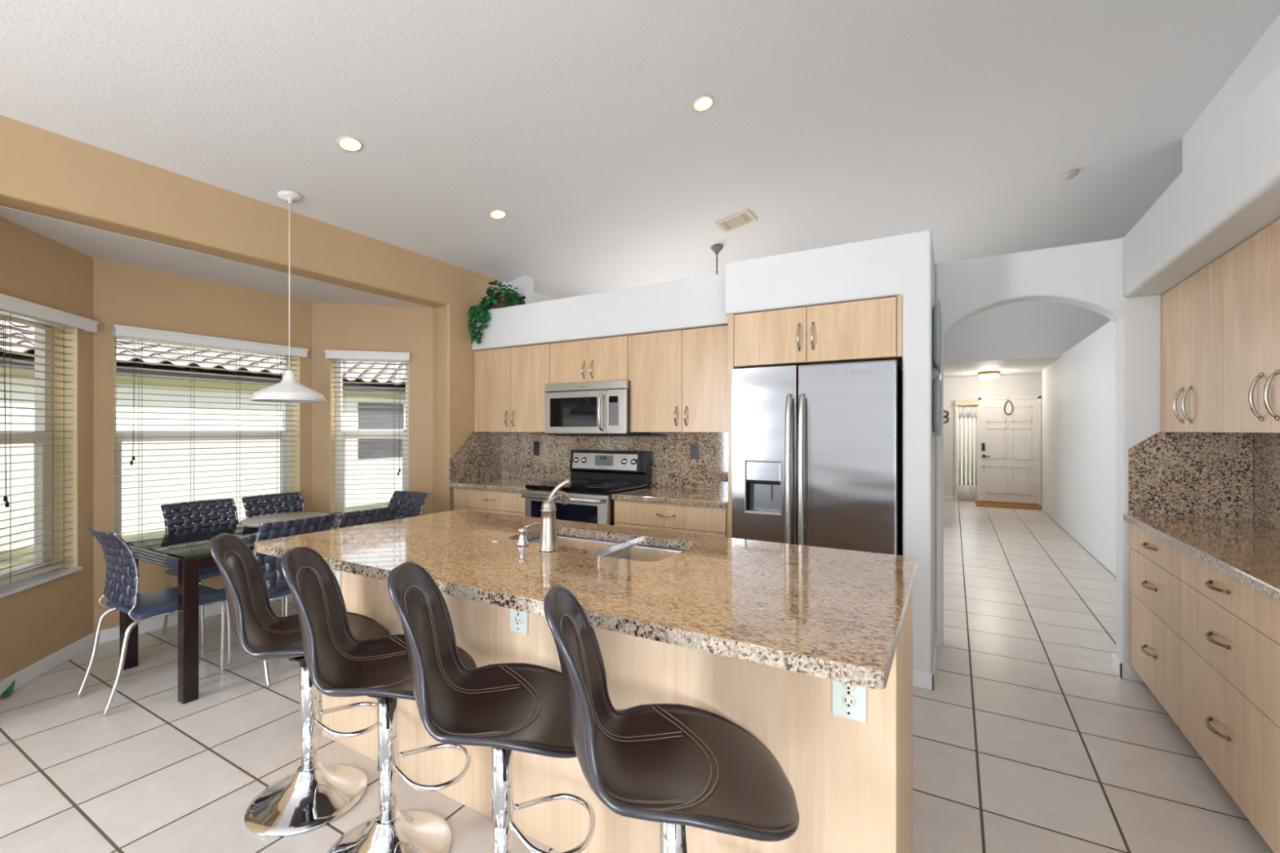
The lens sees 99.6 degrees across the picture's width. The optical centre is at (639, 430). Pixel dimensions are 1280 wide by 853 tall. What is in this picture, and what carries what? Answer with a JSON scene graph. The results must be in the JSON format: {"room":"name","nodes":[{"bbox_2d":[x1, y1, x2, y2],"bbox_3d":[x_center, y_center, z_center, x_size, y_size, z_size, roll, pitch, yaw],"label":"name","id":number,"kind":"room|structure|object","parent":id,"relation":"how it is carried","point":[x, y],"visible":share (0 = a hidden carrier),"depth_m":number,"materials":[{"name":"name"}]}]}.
{"room":"kitchen","nodes":[
{"label":"kitchen","id":0,"kind":"room"},
{"bbox_2d":[0,216,93,680],"bbox_3d":[-3.453,0.145,3.025,0.175,2.550,1.082,0,0,-17],"label":"wall","id":1,"kind":"structure","parent":0,"point":[37,622],"depth_m":3.17,"materials":[{"name":"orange paint"}]},
{"bbox_2d":[0,313,82,598],"bbox_3d":[-3.437,0.092,3.010,0.203,1.525,0.600,0,0,-17],"label":"window","id":2,"kind":"structure","parent":1,"relation":"attached to","point":[18,586],"depth_m":3.28,"materials":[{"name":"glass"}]},
{"bbox_2d":[0,293,98,586],"bbox_3d":[-3.357,0.062,3.013,0.134,1.495,0.772,0,0,-17],"label":"window blind","id":3,"kind":"object","parent":2,"relation":"attached to","point":[9,305],"visible":1,"depth_m":3.02,"materials":[{"name":"grey plastic"}]},
{"bbox_2d":[0,631,95,697],"bbox_3d":[-3.345,1.327,2.995,0.014,0.085,0.962,0,0,-17],"label":"baseboard","id":4,"kind":"structure","parent":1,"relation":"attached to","point":[41,667],"depth_m":3.06,"materials":[{"name":"white wood"}]},
{"bbox_2d":[93,258,311,631],"bbox_3d":[-3.224,0.145,4.086,0.175,2.550,1.560,0,0,30],"label":"wall","id":5,"kind":"structure","parent":0,"point":[124,295],"depth_m":3.74,"materials":[{"name":"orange paint"}]},
{"bbox_2d":[98,595,293,644],"bbox_3d":[-3.142,1.327,4.038,0.014,0.085,1.360,0,0,30],"label":"baseboard","id":6,"kind":"structure","parent":5,"relation":"attached to","point":[109,634],"depth_m":3.71,"materials":[{"name":"white wood"}]},
{"bbox_2d":[113,336,299,551],"bbox_3d":[-3.215,0.092,4.079,0.203,1.525,1.167,0,0,30],"label":"window","id":7,"kind":"structure","parent":5,"relation":"in","point":[116,434],"depth_m":4.21,"materials":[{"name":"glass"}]},
{"bbox_2d":[111,324,308,540],"bbox_3d":[-3.143,0.062,4.049,0.134,1.495,1.215,0,0,30],"label":"window blind","id":8,"kind":"object","parent":7,"relation":"attached to","point":[117,331],"visible":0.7,"depth_m":3.92,"materials":[{"name":"grey plastic"}]},
{"bbox_2d":[0,205,431,307],"bbox_3d":[-2.913,-1.150,3.998,0.950,0.100,3.000,0,0,30],"label":"ceiling","id":9,"kind":"structure","parent":0,"point":[94,242],"depth_m":3.56,"materials":[{"name":"white paint"}]},
{"bbox_2d":[0,115,556,513],"bbox_3d":[-2.411,-0.070,3.708,0.210,2.980,14.000,0,0,30],"label":"wall","id":10,"kind":"structure","parent":0,"point":[43,172],"depth_m":3.42,"materials":[{"name":"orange paint"}]},
{"bbox_2d":[448,431,502,482],"bbox_3d":[-1.518,0.234,5.022,0.020,0.442,0.630,0,0,30],"label":"backsplash","id":11,"kind":"structure","parent":10,"relation":"attached to","point":[479,456],"depth_m":5.02,"materials":[{"name":"stone"}]},
{"bbox_2d":[311,302,433,531],"bbox_3d":[-2.409,0.145,4.818,1.103,2.550,0.175,0,0,-14],"label":"wall","id":12,"kind":"structure","parent":0,"point":[335,326],"depth_m":4.75,"materials":[{"name":"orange paint"}]},
{"bbox_2d":[329,358,408,529],"bbox_3d":[-2.383,0.092,4.812,0.634,1.525,0.203,0,0,-14],"label":"window","id":13,"kind":"structure","parent":12,"relation":"in","point":[335,447],"depth_m":4.80,"materials":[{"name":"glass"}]},
{"bbox_2d":[324,350,410,511],"bbox_3d":[-2.366,0.062,4.737,0.679,1.495,0.134,0,0,-14],"label":"window blind","id":14,"kind":"object","parent":13,"relation":"attached to","point":[343,355],"visible":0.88,"depth_m":4.76,"materials":[{"name":"grey plastic"}]},
{"bbox_2d":[507,275,533,305],"bbox_3d":[-1.188,-1.298,5.386,0.225,0.537,0.130,0,0,30],"label":"wall","id":15,"kind":"structure","parent":0,"point":[525,284],"depth_m":5.32,"materials":[{"name":"white paint"}]},
{"bbox_2d":[472,273,728,351],"bbox_3d":[-0.279,-0.916,4.545,2.638,0.352,0.517,0,0,30],"label":"wall","id":16,"kind":"structure","parent":0,"point":[695,303],"depth_m":4.21,"materials":[{"name":"white paint"}]},
{"bbox_2d":[466,279,527,344],"bbox_3d":[-1.275,-1.062,4.910,0.611,0.572,0.293,0,0,30],"label":"ivy","id":17,"kind":"object","parent":16,"relation":"on","point":[497,301],"visible":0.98,"depth_m":4.87,"materials":[{"name":"green plant"}]},
{"bbox_2d":[493,297,511,308],"bbox_3d":[-1.264,-1.145,4.961,0.190,0.105,0.190,0,0,30],"label":"pot","id":18,"kind":"object","parent":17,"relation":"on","point":[500,300],"depth_m":4.88,"materials":[{"name":"brown ceramic"}]},
{"bbox_2d":[0,499,1273,852],"bbox_3d":[1.029,1.400,3.622,8.050,0.060,17.700,0,0,30],"label":"floor","id":19,"kind":"structure","parent":0,"point":[1028,738],"depth_m":2.33,"materials":[{"name":"tile"}]},
{"bbox_2d":[0,680,14,697],"bbox_3d":[-3.319,1.332,2.794,0.148,0.056,0.130,0,0,-25],"label":"fallen leaf","id":20,"kind":"object","parent":19,"relation":"on","point":[7,692],"visible":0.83,"depth_m":2.79,"materials":[{"name":"green plant"}]},
{"bbox_2d":[75,525,226,717],"bbox_3d":[-2.599,0.933,2.896,0.432,0.880,0.517,0,0,30],"label":"dining chair","id":21,"kind":"object","parent":19,"relation":"on","point":[122,573],"visible":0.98,"depth_m":2.75,"materials":[{"name":"leather"}]},
{"bbox_2d":[160,497,265,648],"bbox_3d":[-2.890,0.933,3.662,0.517,0.880,0.432,0,0,30],"label":"dining chair","id":22,"kind":"object","parent":19,"relation":"on","point":[170,522],"visible":0.5,"depth_m":3.69,"materials":[{"name":"leather"}]},
{"bbox_2d":[119,511,385,704],"bbox_3d":[-2.317,1.002,3.477,0.835,0.735,1.305,0,0,30],"label":"dining table","id":23,"kind":"object","parent":19,"relation":"on","point":[187,567],"visible":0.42,"depth_m":2.76,"materials":[{"name":"black wood"}]},
{"bbox_2d":[240,511,329,529],"bbox_3d":[-2.287,0.599,3.503,0.486,0.072,0.486,0,0,30],"label":"lazy susan","id":24,"kind":"object","parent":23,"relation":"on","point":[254,522],"visible":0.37,"depth_m":3.48,"materials":[{"name":"glass"}]},
{"bbox_2d":[241,492,305,616],"bbox_3d":[-2.655,0.933,4.068,0.517,0.880,0.432,0,0,30],"label":"dining chair","id":25,"kind":"object","parent":19,"relation":"on","point":[267,507],"visible":0.27,"depth_m":4.14,"materials":[{"name":"leather"}]},
{"bbox_2d":[217,513,337,688],"bbox_3d":[-2.098,0.933,3.159,0.517,0.880,0.432,0,0,30],"label":"dining chair","id":26,"kind":"object","parent":19,"relation":"on","point":[277,584],"visible":0.43,"depth_m":3.00,"materials":[{"name":"leather"}]},
{"bbox_2d":[208,533,390,836],"bbox_3d":[-1.239,0.870,2.011,0.568,0.996,0.437,0,0,-18],"label":"bar stool","id":27,"kind":"object","parent":19,"relation":"on","point":[308,798],"visible":0.73,"depth_m":1.98,"materials":[{"name":"brown leather"}]},
{"bbox_2d":[335,504,402,528],"bbox_3d":[-1.876,0.933,3.542,0.517,0.880,0.432,0,0,30],"label":"dining chair","id":28,"kind":"object","parent":19,"relation":"on","point":[392,513],"visible":0.14,"depth_m":3.40,"materials":[{"name":"leather"}]},
{"bbox_2d":[280,546,476,852],"bbox_3d":[-0.824,0.870,1.748,0.568,0.996,0.437,0,0,-9],"label":"bar stool","id":29,"kind":"object","parent":19,"relation":"on","point":[340,664],"visible":0.81,"depth_m":1.74,"materials":[{"name":"brown leather"}]},
{"bbox_2d":[387,490,429,519],"bbox_3d":[-1.938,0.933,4.157,0.432,0.880,0.517,0,0,30],"label":"dining chair","id":30,"kind":"object","parent":19,"relation":"on","point":[411,499],"visible":0.33,"depth_m":4.32,"materials":[{"name":"fabric"}]},
{"bbox_2d":[453,487,524,515],"bbox_3d":[-1.117,0.933,4.780,0.875,0.873,0.683,0,0,30],"label":"base cabinet","id":31,"kind":"object","parent":19,"relation":"on","point":[511,503],"visible":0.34,"depth_m":4.51,"materials":[{"name":"brown wood"}]},
{"bbox_2d":[448,477,555,493],"bbox_3d":[-1.124,0.475,4.783,0.896,0.038,0.648,0,0,30],"label":"countertop","id":32,"kind":"structure","parent":31,"relation":"on","point":[504,484],"depth_m":4.64,"materials":[{"name":"brown stone"}]},
{"bbox_2d":[387,561,595,852],"bbox_3d":[-0.391,0.870,1.504,0.568,0.996,0.437,0,0,-2],"label":"bar stool","id":33,"kind":"object","parent":19,"relation":"on","point":[506,708],"visible":0.81,"depth_m":1.50,"materials":[{"name":"brown leather"}]},
{"bbox_2d":[520,449,653,525],"bbox_3d":[-0.418,0.755,4.312,0.787,1.170,0.726,0,0,30],"label":"stove","id":34,"kind":"object","parent":19,"relation":"on","point":[596,475],"visible":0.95,"depth_m":4.27,"materials":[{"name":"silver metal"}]},
{"bbox_2d":[525,479,647,493],"bbox_3d":[-0.421,0.440,4.307,0.787,0.028,0.568,0,0,30],"label":"cooktop","id":35,"kind":"object","parent":34,"relation":"in","point":[576,486],"depth_m":4.21,"materials":[{"name":"black glass"}]},
{"bbox_2d":[322,537,912,852],"bbox_3d":[-0.260,0.933,2.121,2.345,0.874,0.630,0,0,30],"label":"base cabinet","id":36,"kind":"object","parent":19,"relation":"on","point":[851,780],"visible":0.22,"depth_m":1.56,"materials":[{"name":"brown wood"}]},
{"bbox_2d":[331,568,341,589],"bbox_3d":[-1.340,0.635,2.377,0.079,0.130,0.010,0,0,30],"label":"wall outlet","id":37,"kind":"object","parent":36,"relation":"attached to","point":[337,573],"visible":0.33,"depth_m":2.36,"materials":[{"name":"white plastic"}]},
{"bbox_2d":[510,608,528,635],"bbox_3d":[-0.413,0.624,1.840,0.079,0.130,0.010,0,0,30],"label":"wall outlet","id":38,"kind":"object","parent":36,"relation":"attached to","point":[518,619],"visible":0.68,"depth_m":1.83,"materials":[{"name":"white plastic"}]},
{"bbox_2d":[514,609,521,625],"bbox_3d":[-0.414,0.624,1.838,0.034,0.076,0.004,0,0,30],"label":"receptacle","id":39,"kind":"object","parent":38,"relation":"attached to","point":[517,614],"depth_m":1.84,"materials":[{"name":"beige plastic"}]},
{"bbox_2d":[254,509,916,689],"bbox_3d":[-0.292,0.475,2.077,2.363,0.038,1.067,0,0,30],"label":"countertop","id":40,"kind":"structure","parent":36,"relation":"on","point":[833,614],"depth_m":1.66,"materials":[{"name":"brown stone"}]},
{"bbox_2d":[490,538,501,542],"bbox_3d":[-0.595,0.452,2.234,0.044,0.007,0.044,0,0,30],"label":"cover","id":41,"kind":"object","parent":40,"relation":"on","point":[493,540],"visible":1,"depth_m":2.22,"materials":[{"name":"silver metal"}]},
{"bbox_2d":[515,522,541,546],"bbox_3d":[-0.448,0.415,2.174,0.052,0.083,0.116,0,0,34],"label":"soap dispenser","id":42,"kind":"object","parent":40,"relation":"on","point":[522,541],"visible":0.94,"depth_m":2.13,"materials":[{"name":"silver metal"}]},
{"bbox_2d":[538,478,571,552],"bbox_3d":[-0.322,0.320,2.077,0.136,0.272,0.076,0,0,-30],"label":"faucet","id":43,"kind":"object","parent":40,"relation":"on","point":[548,540],"visible":1,"depth_m":2.04,"materials":[{"name":"silver metal"}]},
{"bbox_2d":[528,534,684,559],"bbox_3d":[-0.180,0.592,2.220,0.801,0.194,0.432,0,0,30],"label":"sink","id":44,"kind":"object","parent":40,"relation":"in","point":[621,550],"visible":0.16,"depth_m":2.31,"materials":[{"name":"metal"}]},
{"bbox_2d":[831,680,866,722],"bbox_3d":[0.505,0.633,1.308,0.079,0.130,0.010,0,0,30],"label":"wall outlet","id":45,"kind":"object","parent":36,"relation":"attached to","point":[848,700],"visible":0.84,"depth_m":1.30,"materials":[{"name":"white plastic"}]},
{"bbox_2d":[841,681,856,708],"bbox_3d":[0.504,0.633,1.306,0.034,0.076,0.004,0,0,30],"label":"receptacle","id":46,"kind":"object","parent":45,"relation":"attached to","point":[848,691],"depth_m":1.30,"materials":[{"name":"beige plastic"}]},
{"bbox_2d":[613,499,728,543],"bbox_3d":[0.336,0.933,3.939,0.883,0.873,0.683,0,0,30],"label":"base cabinet","id":47,"kind":"object","parent":19,"relation":"on","point":[691,519],"visible":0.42,"depth_m":3.65,"materials":[{"name":"brown wood"}]},
{"bbox_2d":[611,486,728,507],"bbox_3d":[0.337,0.475,3.937,0.881,0.038,0.648,0,0,30],"label":"countertop","id":48,"kind":"structure","parent":47,"relation":"on","point":[665,495],"depth_m":3.78,"materials":[{"name":"brown stone"}]},
{"bbox_2d":[543,585,799,852],"bbox_3d":[0.068,0.870,1.248,0.568,0.996,0.437,0,0,2],"label":"bar stool","id":49,"kind":"object","parent":19,"relation":"on","point":[676,766],"visible":1,"depth_m":1.23,"materials":[{"name":"brown leather"}]},
{"bbox_2d":[728,314,740,537],"bbox_3d":[0.741,0.316,3.719,0.035,2.108,0.656,0,0,30],"label":"panel","id":50,"kind":"object","parent":19,"relation":"on","point":[731,317],"visible":0.21,"depth_m":3.44,"materials":[{"name":"brown wood"}]},
{"bbox_2d":[732,360,902,555],"bbox_3d":[1.131,0.484,3.404,0.930,1.732,0.775,0,0,30],"label":"refrigerator","id":51,"kind":"object","parent":19,"relation":"on","point":[817,448],"visible":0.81,"depth_m":3.10,"materials":[{"name":"silver metal"}]},
{"bbox_2d":[724,230,935,673],"bbox_3d":[1.241,0.155,3.506,1.166,2.450,0.800,0,0,30],"label":"wall","id":52,"kind":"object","parent":19,"relation":"on","point":[904,265],"visible":0.75,"depth_m":2.93,"materials":[{"name":"white paint"}]},
{"bbox_2d":[912,669,933,689],"bbox_3d":[1.485,1.327,2.894,0.159,0.085,0.016,0,0,30],"label":"baseboard","id":53,"kind":"object","parent":52,"relation":"attached to","point":[922,679],"visible":0.56,"depth_m":2.88,"materials":[{"name":"white wood"}]},
{"bbox_2d":[933,299,941,374],"bbox_3d":[1.711,-0.527,3.117,0.039,0.385,0.450,0,0,30],"label":"wall plaque","id":54,"kind":"object","parent":52,"relation":"attached to","point":[937,308],"visible":1,"depth_m":2.95,"materials":[{"name":"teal ceramic"}]},
{"bbox_2d":[933,373,941,436],"bbox_3d":[1.711,-0.140,3.117,0.039,0.350,0.450,0,0,30],"label":"wall plaque","id":55,"kind":"object","parent":52,"relation":"attached to","point":[937,381],"visible":0.98,"depth_m":2.95,"materials":[{"name":"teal ceramic"}]},
{"bbox_2d":[977,500,1039,505],"bbox_3d":[6.888,1.360,10.138,0.960,0.020,0.070,0,0,30],"label":"threshold","id":56,"kind":"object","parent":19,"relation":"on","point":[977,500],"visible":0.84,"depth_m":10.09,"materials":[{"name":"wood"}]},
{"bbox_2d":[974,501,1042,510],"bbox_3d":[6.687,1.363,9.810,1.020,0.013,0.680,0,0,30],"label":"door mat","id":57,"kind":"object","parent":19,"relation":"on","point":[1022,506],"visible":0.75,"depth_m":9.75,"materials":[{"name":"fabric"}]},
{"bbox_2d":[1130,524,1181,728],"bbox_3d":[2.701,0.933,2.537,0.523,0.873,0.754,0,0,30],"label":"base cabinet","id":58,"kind":"object","parent":19,"relation":"on","point":[1155,563],"visible":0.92,"depth_m":2.58,"materials":[{"name":"brown wood"}]},
{"bbox_2d":[1180,550,1279,852],"bbox_3d":[2.301,0.933,1.845,0.523,0.873,0.840,0,0,30],"label":"base cabinet","id":59,"kind":"object","parent":19,"relation":"on","point":[1230,628],"visible":0.97,"depth_m":1.87,"materials":[{"name":"brown wood"}]},
{"bbox_3d":[1.819,0.933,1.014,0.523,0.873,1.078,0,0,30],"label":"cabinet","id":60,"kind":"object","parent":19,"relation":"on","visible":0},
{"bbox_2d":[1123,513,1279,601],"bbox_3d":[2.207,0.475,1.676,0.520,0.038,2.712,0,0,30],"label":"countertop","id":61,"kind":"structure","parent":60,"relation":"on","point":[1248,552],"depth_m":2.22,"materials":[{"name":"brown stone"}]},
{"bbox_2d":[0,0,1279,299],"bbox_3d":[1.418,-2.251,3.397,7.150,1.644,17.700,0,0,30],"label":"ceiling","id":62,"kind":"structure","parent":0,"point":[833,122],"depth_m":3.27,"materials":[{"name":"white paint"}]},
{"bbox_2d":[249,190,327,403],"bbox_3d":[-2.243,-0.850,3.460,0.417,1.326,0.417,0,0,30],"label":"pendant lamp","id":63,"kind":"object","parent":62,"relation":"hanging from","point":[288,390],"visible":1,"depth_m":3.41,"materials":[{"name":"beige metal"}]},
{"bbox_2d":[336,136,362,151],"bbox_3d":[-1.656,-1.666,3.085,0.132,0.096,0.130,0,0,-38],"label":"recessed light","id":64,"kind":"object","parent":62,"relation":"in","point":[349,144],"visible":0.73,"depth_m":3.13,"materials":[{"name":"beige glass"}]},
{"bbox_2d":[488,209,506,218],"bbox_3d":[-1.075,-1.666,4.089,0.132,0.096,0.130,0,0,-38],"label":"recessed light","id":65,"kind":"object","parent":62,"relation":"in","point":[495,214],"visible":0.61,"depth_m":4.13,"materials":[{"name":"beige glass"}]},
{"bbox_2d":[692,95,714,111],"bbox_3d":[0.379,-1.994,3.247,0.132,0.096,0.130,0,0,-38],"label":"recessed light","id":66,"kind":"object","parent":62,"relation":"in","point":[704,103],"visible":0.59,"depth_m":3.29,"materials":[{"name":"beige glass"}]},
{"bbox_2d":[710,244,723,274],"bbox_3d":[0.783,-1.109,5.348,0.527,1.430,0.554,0,0,30],"label":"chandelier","id":67,"kind":"object","parent":62,"relation":"hanging from","point":[717,248],"visible":0.1,"depth_m":5.34,"materials":[{"name":"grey metal"}]},
{"bbox_2d":[714,208,757,233],"bbox_3d":[0.865,-1.882,4.873,0.316,0.072,0.260,0,0,30],"label":"ceiling vent","id":68,"kind":"object","parent":62,"relation":"in","point":[745,217],"visible":1,"depth_m":4.86,"materials":[{"name":"beige"}]},
{"bbox_2d":[1059,168,1079,180],"bbox_3d":[4.017,-2.386,5.058,0.141,0.056,0.143,0,0,36],"label":"smoke detector","id":69,"kind":"object","parent":62,"relation":"attached to","point":[1069,175],"visible":1,"depth_m":5.02,"materials":[{"name":"plastic"}]},
{"bbox_2d":[943,373,1042,505],"bbox_3d":[6.692,0.150,10.408,2.350,2.460,0.120,0,0,30],"label":"wall","id":70,"kind":"structure","parent":0,"point":[961,388],"depth_m":10.49,"materials":[{"name":"white paint"}]},
{"bbox_2d":[943,410,949,422],"bbox_3d":[6.036,-0.271,10.701,0.140,0.251,0.028,0,0,30],"label":"ring ornament","id":71,"kind":"object","parent":70,"relation":"attached to","point":[944,416],"visible":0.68,"depth_m":10.68,"materials":[{"name":"brown metal"}]},
{"bbox_2d":[943,495,955,500],"bbox_3d":[6.061,1.327,10.695,0.350,0.085,0.015,0,0,30],"label":"baseboard","id":72,"kind":"structure","parent":70,"relation":"attached to","point":[945,497],"depth_m":10.66,"materials":[{"name":"white wood"}]},
{"bbox_2d":[955,399,978,501],"bbox_3d":[6.362,0.380,10.535,0.390,1.980,0.110,0,0,30],"label":"window","id":73,"kind":"structure","parent":70,"relation":"in","point":[956,406],"depth_m":10.57,"materials":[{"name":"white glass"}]},
{"bbox_2d":[955,400,978,500],"bbox_3d":[6.336,0.380,10.481,0.400,1.920,0.090,0,0,30],"label":"curtain","id":74,"kind":"object","parent":73,"relation":"hanging from","point":[966,409],"visible":1,"depth_m":10.50,"materials":[{"name":"white fabric"}]},
{"bbox_2d":[977,395,1040,505],"bbox_3d":[6.926,0.370,10.148,0.975,2.000,0.096,0,0,30],"label":"door","id":75,"kind":"structure","parent":70,"relation":"in","point":[1010,445],"depth_m":10.14,"materials":[{"name":"white wood"}]},
{"bbox_2d":[1004,397,1013,414],"bbox_3d":[6.917,-0.458,10.148,0.148,0.328,0.022,0,0,30],"label":"wreath","id":76,"kind":"object","parent":75,"relation":"hanging from","point":[1007,401],"visible":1,"depth_m":10.15,"materials":[{"name":"wicker"}]},
{"bbox_2d":[943,357,1059,377],"bbox_3d":[6.038,-1.085,9.278,2.350,0.090,2.790,0,0,30],"label":"ceiling","id":77,"kind":"structure","parent":0,"point":[1023,366],"depth_m":8.96,"materials":[{"name":"white paint"}]},
{"bbox_2d":[977,371,1000,378],"bbox_3d":[6.209,-0.977,9.624,0.350,0.123,0.350,0,0,30],"label":"flush light","id":78,"kind":"object","parent":77,"relation":"attached to","point":[984,375],"visible":1,"depth_m":9.51,"materials":[{"name":"white glass"}]},
{"bbox_2d":[943,236,1124,364],"bbox_3d":[4.254,-1.893,8.642,6.700,1.705,0.100,0,0,30],"label":"ceiling","id":79,"kind":"structure","parent":0,"point":[1026,330],"depth_m":7.85,"materials":[{"name":"white paint"}]},
{"bbox_2d":[1042,320,1115,576],"bbox_3d":[5.232,0.155,5.972,0.430,2.450,7.420,0,0,30],"label":"wall","id":80,"kind":"structure","parent":0,"point":[1079,387],"depth_m":6.28,"materials":[{"name":"white paint"}]},
{"bbox_2d":[935,237,1246,664],"bbox_3d":[2.721,0.155,3.052,1.850,2.450,0.150,0,0,30],"label":"wall","id":81,"kind":"structure","parent":0,"point":[1089,275],"depth_m":3.09,"materials":[{"name":"white paint"}]},
{"bbox_2d":[931,631,937,690],"bbox_3d":[1.716,1.327,3.149,0.014,0.085,0.690,0,0,30],"label":"baseboard","id":82,"kind":"structure","parent":81,"relation":"attached to","point":[935,642],"depth_m":3.07,"materials":[{"name":"white wood"}]},
{"bbox_2d":[1111,653,1122,677],"bbox_3d":[2.698,1.327,3.056,0.014,0.085,0.166,0,0,30],"label":"baseboard","id":83,"kind":"structure","parent":81,"relation":"attached to","point":[1116,665],"depth_m":3.05,"materials":[{"name":"white wood"}]},
{"bbox_2d":[1119,662,1144,682],"bbox_3d":[2.712,1.327,2.961,0.134,0.085,0.016,0,0,30],"label":"baseboard","id":84,"kind":"structure","parent":81,"relation":"attached to","point":[1128,672],"depth_m":2.97,"materials":[{"name":"white wood"}]},
{"bbox_2d":[1128,432,1253,520],"bbox_3d":[2.893,0.233,2.856,0.475,0.444,0.018,0,0,30],"label":"backsplash","id":85,"kind":"structure","parent":81,"relation":"attached to","point":[1206,475],"depth_m":2.84,"materials":[{"name":"stone"}]},
{"bbox_2d":[1122,62,1279,297],"bbox_3d":[1.945,-0.900,0.804,0.940,0.340,4.540,0,0,30],"label":"wall","id":86,"kind":"structure","parent":0,"point":[1229,193],"depth_m":1.98,"materials":[{"name":"white paint"}]},
{"bbox_2d":[1182,13,1279,170],"bbox_3d":[3.009,-1.809,1.649,0.085,1.558,7.070,0,0,30],"label":"wall","id":87,"kind":"structure","parent":0,"point":[1264,56],"depth_m":3.84,"materials":[{"name":"white paint"}]},
{"bbox_3d":[0.292,0.165,4.436,3.740,2.470,0.130,0,0,30],"label":"wall","id":88,"kind":"structure","parent":0,"visible":0},
{"bbox_2d":[474,343,549,431],"bbox_3d":[-1.072,-0.361,4.923,0.884,0.749,0.390,0,0,30],"label":"upper cabinet","id":89,"kind":"object","parent":88,"relation":"attached to","point":[509,383],"visible":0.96,"depth_m":4.79,"materials":[{"name":"brown wood"}]},
{"bbox_2d":[549,335,627,383],"bbox_3d":[-0.352,-0.561,4.506,0.772,0.349,0.390,0,0,30],"label":"upper cabinet","id":90,"kind":"object","parent":88,"relation":"attached to","point":[602,359],"visible":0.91,"depth_m":4.36,"materials":[{"name":"brown wood"}]},
{"bbox_2d":[544,379,667,436],"bbox_3d":[-0.302,-0.170,4.411,0.944,0.430,0.468,0,0,30],"label":"microwave","id":91,"kind":"object","parent":90,"relation":"attached to","point":[595,408],"visible":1,"depth_m":4.28,"materials":[{"name":"silver metal"}]},
{"bbox_2d":[502,431,728,490],"bbox_3d":[-0.230,0.235,4.652,2.579,0.442,0.020,0,0,30],"label":"backsplash","id":92,"kind":"structure","parent":88,"relation":"attached to","point":[672,466],"depth_m":4.48,"materials":[{"name":"stone"}]},
{"bbox_2d":[533,441,539,455],"bbox_3d":[-0.971,0.170,5.064,0.070,0.130,0.009,0,0,30],"label":"wall outlet","id":93,"kind":"object","parent":92,"relation":"attached to","point":[536,444],"visible":1,"depth_m":5.06,"materials":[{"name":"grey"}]},
{"bbox_2d":[689,443,698,458],"bbox_3d":[0.428,0.163,4.253,0.075,0.120,0.009,0,0,30],"label":"wall outlet","id":94,"kind":"object","parent":92,"relation":"attached to","point":[694,447],"visible":1,"depth_m":4.25,"materials":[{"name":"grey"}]},
{"bbox_2d":[627,325,728,432],"bbox_3d":[0.388,-0.361,4.078,0.930,0.749,0.390,0,0,30],"label":"upper cabinet","id":95,"kind":"object","parent":88,"relation":"attached to","point":[678,380],"visible":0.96,"depth_m":3.95,"materials":[{"name":"brown wood"}]},
{"bbox_2d":[733,295,902,368],"bbox_3d":[1.165,-0.572,3.452,0.960,0.333,0.693,0,0,30],"label":"upper cabinet","id":96,"kind":"object","parent":88,"relation":"attached to","point":[862,331],"depth_m":3.16,"materials":[{"name":"brown wood"}]},
{"bbox_3d":[2.167,0.325,0.669,0.420,2.110,4.530,0,0,30],"label":"wall","id":97,"kind":"structure","parent":0,"visible":0},
{"bbox_2d":[1160,255,1222,432],"bbox_3d":[2.751,-0.359,2.497,0.400,0.737,0.774,0,0,30],"label":"upper cabinet","id":98,"kind":"object","parent":97,"relation":"attached to","point":[1192,310],"visible":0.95,"depth_m":2.51,"materials":[{"name":"brown wood"}]},
{"bbox_2d":[1222,218,1279,433],"bbox_3d":[2.360,-0.359,1.823,0.400,0.737,0.780,0,0,30],"label":"upper cabinet","id":99,"kind":"object","parent":97,"relation":"attached to","point":[1251,269],"visible":1,"depth_m":2.02,"materials":[{"name":"brown wood"}]},
{"bbox_2d":[1253,432,1279,528],"bbox_3d":[2.429,0.233,1.558,0.018,0.444,2.730,0,0,30],"label":"backsplash","id":100,"kind":"structure","parent":97,"relation":"attached to","point":[1266,446],"depth_m":2.62,"materials":[{"name":"stone"}]},
{"label":"outside","id":101,"kind":"structure","parent":0,"visible":0},
{"bbox_2d":[0,502,389,572],"bbox_3d":[-14.917,1.595,19.039,35.100,0.150,42.000,0,0,30],"label":"lawn","id":102,"kind":"structure","parent":101,"point":[26,550],"depth_m":6.89,"materials":[{"name":"green plant"}]},
{"bbox_2d":[0,319,405,551],"bbox_3d":[-6.577,-0.358,13.053,4.534,3.776,36.000,0,0,30],"label":"house","id":103,"kind":"structure","parent":102,"relation":"on","point":[357,498],"depth_m":8.55,"materials":[{"name":"white paint"}]},
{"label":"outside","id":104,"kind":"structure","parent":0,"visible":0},
{"bbox_2d":[957,453,974,485],"bbox_3d":[16.617,1.545,20.711,32.000,0.150,27.500,0,0,30],"label":"ground","id":105,"kind":"structure","parent":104,"point":[957,454],"depth_m":20.25,"materials":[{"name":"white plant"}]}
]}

